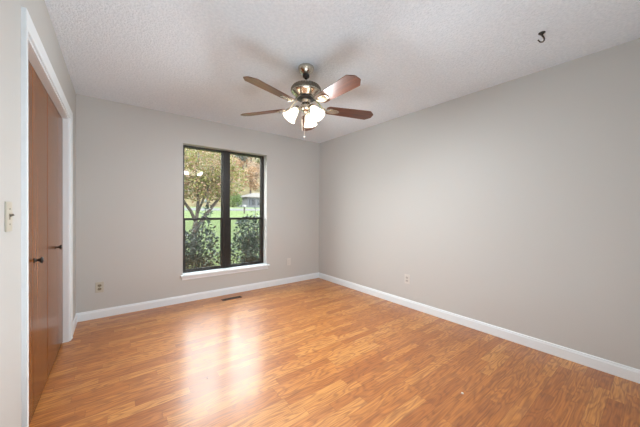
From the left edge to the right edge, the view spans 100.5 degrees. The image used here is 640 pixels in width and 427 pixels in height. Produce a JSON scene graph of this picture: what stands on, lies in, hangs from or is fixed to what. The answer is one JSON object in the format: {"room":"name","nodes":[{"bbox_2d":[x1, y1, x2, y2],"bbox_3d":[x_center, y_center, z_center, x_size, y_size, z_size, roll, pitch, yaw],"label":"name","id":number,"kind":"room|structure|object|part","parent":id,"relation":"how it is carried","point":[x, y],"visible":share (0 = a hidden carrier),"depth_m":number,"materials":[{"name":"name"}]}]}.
{"room":"empty bedroom","nodes":[
{"label":"empty bedroom","id":0,"kind":"room"},
{"bbox_2d":[0,0,75,426],"bbox_3d":[-1.430,-0.038,1.220,0.115,2.440,4.018,0,0,-38],"label":"wall","id":1,"kind":"structure","parent":0,"point":[10,10],"depth_m":1.09,"materials":[{"name":"grey paint"}]},
{"bbox_2d":[5,202,14,231],"bbox_3d":[-1.209,0.012,1.042,0.018,0.116,0.072,0,0,-38],"label":"light switch","id":2,"kind":"object","parent":1,"relation":"attached to","point":[8,205],"visible":1,"depth_m":1.03,"materials":[{"name":"beige plastic"}]},
{"bbox_2d":[28,60,46,424],"bbox_3d":[-1.653,0.164,1.544,0.070,2.005,0.784,0,0,-38],"label":"door","id":3,"kind":"structure","parent":1,"relation":"in","point":[37,93],"depth_m":1.60,"materials":[{"name":"brown wood"}]},
{"bbox_3d":[-1.648,0.273,1.562,0.039,0.038,0.038,0,0,-38],"label":"knob","id":4,"kind":"part","parent":3,"relation":"part of","materials":[{"name":"black metal"}]},
{"bbox_2d":[21,6,72,426],"bbox_3d":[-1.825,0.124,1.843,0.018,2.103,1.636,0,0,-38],"label":"trim","id":5,"kind":"structure","parent":1,"relation":"attached to","point":[28,29],"depth_m":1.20,"materials":[{"name":"white paint"}]},
{"bbox_2d":[47,93,62,378],"bbox_3d":[-2.104,0.157,2.130,0.070,2.005,0.673,0,0,-38],"label":"door","id":6,"kind":"structure","parent":1,"relation":"in","point":[54,119],"depth_m":2.04,"materials":[{"name":"brown wood"}]},
{"bbox_2d":[73,314,76,333],"bbox_3d":[-2.467,1.119,2.672,0.013,0.094,0.445,0,0,-38],"label":"baseboard","id":7,"kind":"structure","parent":1,"relation":"attached to","point":[75,317],"depth_m":2.70,"materials":[{"name":"white paint"}]},
{"bbox_2d":[76,94,319,312],"bbox_3d":[-1.341,-0.056,3.940,3.573,2.440,0.185,0,0,-38],"label":"wall","id":8,"kind":"structure","parent":0,"point":[129,158],"depth_m":3.28,"materials":[{"name":"grey paint"}]},
{"bbox_2d":[95,282,103,292],"bbox_3d":[-2.457,0.822,2.968,0.072,0.116,0.009,0,0,-38],"label":"electrical outlet","id":9,"kind":"object","parent":8,"relation":"attached to","point":[99,286],"visible":1,"depth_m":2.96,"materials":[{"name":"beige plastic"}]},
{"bbox_2d":[76,272,318,321],"bbox_3d":[-1.315,1.118,3.848,3.273,0.094,0.013,0,0,-38],"label":"baseboard","id":10,"kind":"structure","parent":8,"relation":"attached to","point":[89,315],"depth_m":3.48,"materials":[{"name":"white paint"}]},
{"bbox_2d":[184,147,258,157],"bbox_3d":[-1.335,-1.041,4.195,7.000,0.192,0.230,0,0,-38],"label":"eave","id":11,"kind":"object","parent":8,"relation":"attached to","point":[184,147],"visible":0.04,"depth_m":4.13,"materials":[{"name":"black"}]},
{"bbox_2d":[180,145,269,279],"bbox_3d":[-1.352,-0.023,3.898,1.268,1.791,0.212,0,0,-38],"label":"window","id":12,"kind":"structure","parent":8,"relation":"in","point":[225,267],"depth_m":3.92,"materials":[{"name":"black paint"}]},
{"bbox_3d":[-1.652,-0.410,3.770,0.514,1.004,0.022,0,0,-38],"label":"sash","id":13,"kind":"part","parent":12,"relation":"part of","materials":[{"name":"clear glass"}]},
{"bbox_3d":[-1.641,0.425,3.755,0.514,0.729,0.022,0,0,-38],"label":"sash","id":14,"kind":"part","parent":12,"relation":"part of","materials":[{"name":"brown metal"}]},
{"bbox_3d":[-1.668,0.434,3.790,0.514,0.711,0.006,0,0,-38],"label":"screen frame","id":15,"kind":"part","parent":12,"relation":"part of","materials":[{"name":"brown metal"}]},
{"bbox_3d":[-1.338,0.838,3.879,1.268,0.070,0.150,0,0,-38],"label":"sill","id":16,"kind":"part","parent":12,"relation":"part of","materials":[{"name":"white paint"}]},
{"bbox_3d":[-1.161,-0.409,4.148,0.516,1.004,0.022,0,0,-38],"label":"sash","id":17,"kind":"part","parent":12,"relation":"part of","materials":[{"name":"clear glass"}]},
{"bbox_3d":[-1.150,0.426,4.133,0.516,0.729,0.022,0,0,-38],"label":"sash","id":18,"kind":"part","parent":12,"relation":"part of","materials":[{"name":"brown metal"}]},
{"bbox_3d":[-1.177,0.434,4.168,0.516,0.711,0.006,0,0,-38],"label":"screen frame","id":19,"kind":"part","parent":12,"relation":"part of","materials":[{"name":"brown metal"}]},
{"bbox_2d":[29,278,639,426],"bbox_3d":[-0.053,1.249,1.319,4.726,0.120,5.933,0,0,-38],"label":"floor","id":20,"kind":"structure","parent":0,"point":[317,352],"depth_m":1.98,"materials":[{"name":"brown wood"}]},
{"bbox_2d":[221,296,241,300],"bbox_3d":[-1.211,1.164,3.659,0.264,0.005,0.072,0,0,-38],"label":"floor vent","id":21,"kind":"object","parent":20,"relation":"in","point":[230,298],"visible":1,"depth_m":3.65,"materials":[{"name":"brown"}]},
{"bbox_2d":[45,0,639,142],"bbox_3d":[-0.038,-1.311,1.302,4.726,0.120,5.933,0,0,-38],"label":"ceiling","id":22,"kind":"structure","parent":0,"point":[189,58],"depth_m":2.02,"materials":[{"name":"white paint"}]},
{"bbox_2d":[241,63,372,138],"bbox_3d":[-0.095,-0.955,2.252,1.228,0.604,1.181,0,0,-38],"label":"ceiling fan","id":23,"kind":"object","parent":22,"relation":"hanging from","point":[306,91],"visible":1,"depth_m":2.23,"materials":[{"name":"brown wood"}]},
{"bbox_3d":[-0.514,-0.916,2.421,0.455,0.006,0.136,0,13,18],"label":"fan blade","id":24,"kind":"part","parent":23,"relation":"part of","materials":[{"name":"brown wood"}]},
{"bbox_3d":[-0.364,-0.912,1.960,0.136,0.006,0.455,17,10,35],"label":"fan blade","id":25,"kind":"part","parent":23,"relation":"part of","materials":[{"name":"brown wood"}]},
{"bbox_3d":[-0.251,-0.839,2.263,0.132,0.139,0.121,0,0,-38],"label":"lamp shade","id":26,"kind":"part","parent":23,"relation":"part of","materials":[{"name":"white glass"}]},
{"bbox_3d":[-0.121,-1.022,2.293,0.254,0.056,0.254,0,0,-38],"label":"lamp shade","id":27,"kind":"part","parent":23,"relation":"part of","materials":[{"name":"silver metal"}]},
{"bbox_3d":[-0.122,-0.916,2.706,0.136,0.006,0.455,-13,0,0],"label":"fan blade","id":28,"kind":"part","parent":23,"relation":"part of","materials":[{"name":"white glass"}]},
{"bbox_3d":[-0.092,-0.839,2.429,0.127,0.139,0.120,0,0,-38],"label":"lamp shade","id":29,"kind":"part","parent":23,"relation":"part of","materials":[{"name":"white glass"}]},
{"bbox_3d":[-0.027,-0.837,2.194,0.129,0.139,0.117,0,0,11],"label":"lamp shade","id":30,"kind":"part","parent":23,"relation":"part of","materials":[{"name":"white glass"}]},
{"bbox_3d":[0.121,-0.909,1.960,0.136,0.006,0.455,16,-9,-35],"label":"fan blade","id":31,"kind":"part","parent":23,"relation":"part of","materials":[{"name":"brown wood"}]},
{"bbox_3d":[0.271,-0.911,2.421,0.455,0.006,0.136,0,-13,-18],"label":"fan blade","id":32,"kind":"part","parent":23,"relation":"part of","materials":[{"name":"brown wood"}]},
{"bbox_2d":[537,31,545,42],"bbox_3d":[1.527,-1.211,1.834,0.043,0.069,0.039,0,0,-38],"label":"ceiling hook","id":33,"kind":"object","parent":22,"relation":"attached to","point":[541,33],"visible":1,"depth_m":1.83,"materials":[{"name":"black metal"}]},
{"bbox_2d":[319,38,639,369],"bbox_3d":[1.810,-0.029,2.622,0.185,2.440,5.748,0,0,-38],"label":"wall","id":34,"kind":"structure","parent":0,"point":[513,205],"depth_m":2.47,"materials":[{"name":"grey paint"}]},
{"bbox_2d":[405,274,409,283],"bbox_3d":[1.104,0.833,3.380,0.009,0.116,0.072,0,0,-38],"label":"electrical outlet","id":35,"kind":"object","parent":34,"relation":"attached to","point":[407,277],"visible":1,"depth_m":3.37,"materials":[{"name":"white plastic"}]},
{"bbox_2d":[319,273,639,383],"bbox_3d":[1.165,1.136,3.297,0.013,0.094,3.885,0,0,-38],"label":"baseboard","id":36,"kind":"structure","parent":34,"relation":"attached to","point":[620,370],"depth_m":2.47,"materials":[{"name":"white paint"}]},
{"label":"outside","id":37,"kind":"structure","parent":0,"visible":0},
{"bbox_2d":[184,148,259,206],"bbox_3d":[-32.557,-12.841,66.920,150.000,23.220,54.000,0,0,-38],"label":"hillside","id":38,"kind":"structure","parent":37,"point":[246,191],"depth_m":56.11,"materials":[{"name":"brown plant"}]},
{"bbox_2d":[188,150,205,166],"bbox_3d":[-24.209,-8.896,51.998,3.849,7.503,4.409,0,0,-26],"label":"tree","id":39,"kind":"object","parent":38,"relation":"on","point":[196,155],"visible":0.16,"depth_m":51.75,"materials":[{"name":"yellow plant"}]},
{"bbox_2d":[205,151,218,169],"bbox_3d":[-24.382,-11.004,59.921,4.439,6.441,4.655,0,0,19],"label":"tree","id":40,"kind":"object","parent":38,"relation":"on","point":[205,151],"visible":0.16,"depth_m":59.24,"materials":[{"name":"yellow plant"}]},
{"bbox_2d":[230,157,243,183],"bbox_3d":[-18.275,-8.736,56.496,3.924,7.469,4.550,0,0,-28],"label":"tree","id":41,"kind":"object","parent":38,"relation":"on","point":[237,160],"visible":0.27,"depth_m":56.11,"materials":[{"name":"orange plant"}]},
{"bbox_2d":[232,155,248,175],"bbox_3d":[-19.368,-11.321,64.050,3.632,6.845,4.011,1,0,30],"label":"tree","id":42,"kind":"object","parent":38,"relation":"on","point":[242,158],"visible":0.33,"depth_m":63.81,"materials":[{"name":"green plant"}]},
{"bbox_2d":[241,166,259,193],"bbox_3d":[-13.702,-6.032,52.548,4.211,6.913,3.632,0,0,-21],"label":"tree","id":43,"kind":"object","parent":38,"relation":"on","point":[252,181],"visible":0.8,"depth_m":52.24,"materials":[{"name":"orange plant"}]},
{"bbox_2d":[246,161,259,188],"bbox_3d":[-14.270,-8.523,59.932,4.560,6.616,4.781,0,0,-28],"label":"tree","id":44,"kind":"object","parent":38,"relation":"on","point":[253,165],"visible":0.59,"depth_m":59.67,"materials":[{"name":"orange plant"}]},
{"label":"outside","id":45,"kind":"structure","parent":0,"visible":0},
{"bbox_2d":[184,207,259,268],"bbox_3d":[-3.371,0.587,28.978,150.000,2.800,41.967,0,0,-38],"label":"lawn","id":46,"kind":"structure","parent":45,"point":[216,214],"depth_m":18.00,"materials":[{"name":"green plant"}]},
{"bbox_2d":[184,148,249,251],"bbox_3d":[-5.074,-0.675,11.253,4.323,4.807,2.650,0,0,-38],"label":"tree","id":47,"kind":"object","parent":46,"relation":"on","point":[208,181],"visible":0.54,"depth_m":11.07,"materials":[{"name":"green plant"}]},
{"bbox_2d":[230,191,242,206],"bbox_3d":[-11.354,-1.867,34.875,2.661,2.420,2.316,0,0,-38],"label":"round bush","id":48,"kind":"object","parent":46,"relation":"on","point":[235,198],"visible":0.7,"depth_m":34.70,"materials":[{"name":"green plant"}]},
{"bbox_2d":[236,193,259,207],"bbox_3d":[-9.639,-2.116,46.187,8.950,2.820,6.000,0,0,-38],"label":"house","id":49,"kind":"structure","parent":46,"relation":"on","point":[252,200],"depth_m":42.47,"materials":[{"name":"grey"}]},
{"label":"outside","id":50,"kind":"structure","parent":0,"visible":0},
{"bbox_3d":[-2.065,1.547,5.143,9.000,0.410,2.557,0,0,-38],"label":"planting bed","id":51,"kind":"object","parent":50,"visible":0},
{"bbox_2d":[185,199,219,268],"bbox_3d":[-2.169,0.563,4.408,1.127,1.674,0.706,0,0,-38],"label":"shrub","id":52,"kind":"object","parent":51,"relation":"on","point":[191,258],"visible":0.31,"depth_m":4.44,"materials":[{"name":"green plant"}]},
{"bbox_2d":[231,207,259,263],"bbox_3d":[-1.280,0.638,5.059,1.049,1.542,0.730,0,0,-38],"label":"shrub","id":53,"kind":"object","parent":51,"relation":"on","point":[246,247],"visible":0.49,"depth_m":4.89,"materials":[{"name":"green plant"}]},
{"bbox_3d":[-1.264,0.633,5.054,0.585,1.532,0.065,0,0,-38],"label":"stem","id":54,"kind":"part","parent":53,"relation":"part of","materials":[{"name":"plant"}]},
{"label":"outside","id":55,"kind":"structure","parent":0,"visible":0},
{"bbox_2d":[184,208,259,210],"bbox_3d":[-5.124,-0.388,31.257,150.000,0.313,1.800,0,0,-38],"label":"road","id":56,"kind":"structure","parent":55,"point":[193,209],"depth_m":27.69,"materials":[{"name":"grey asphalt"}]}
]}

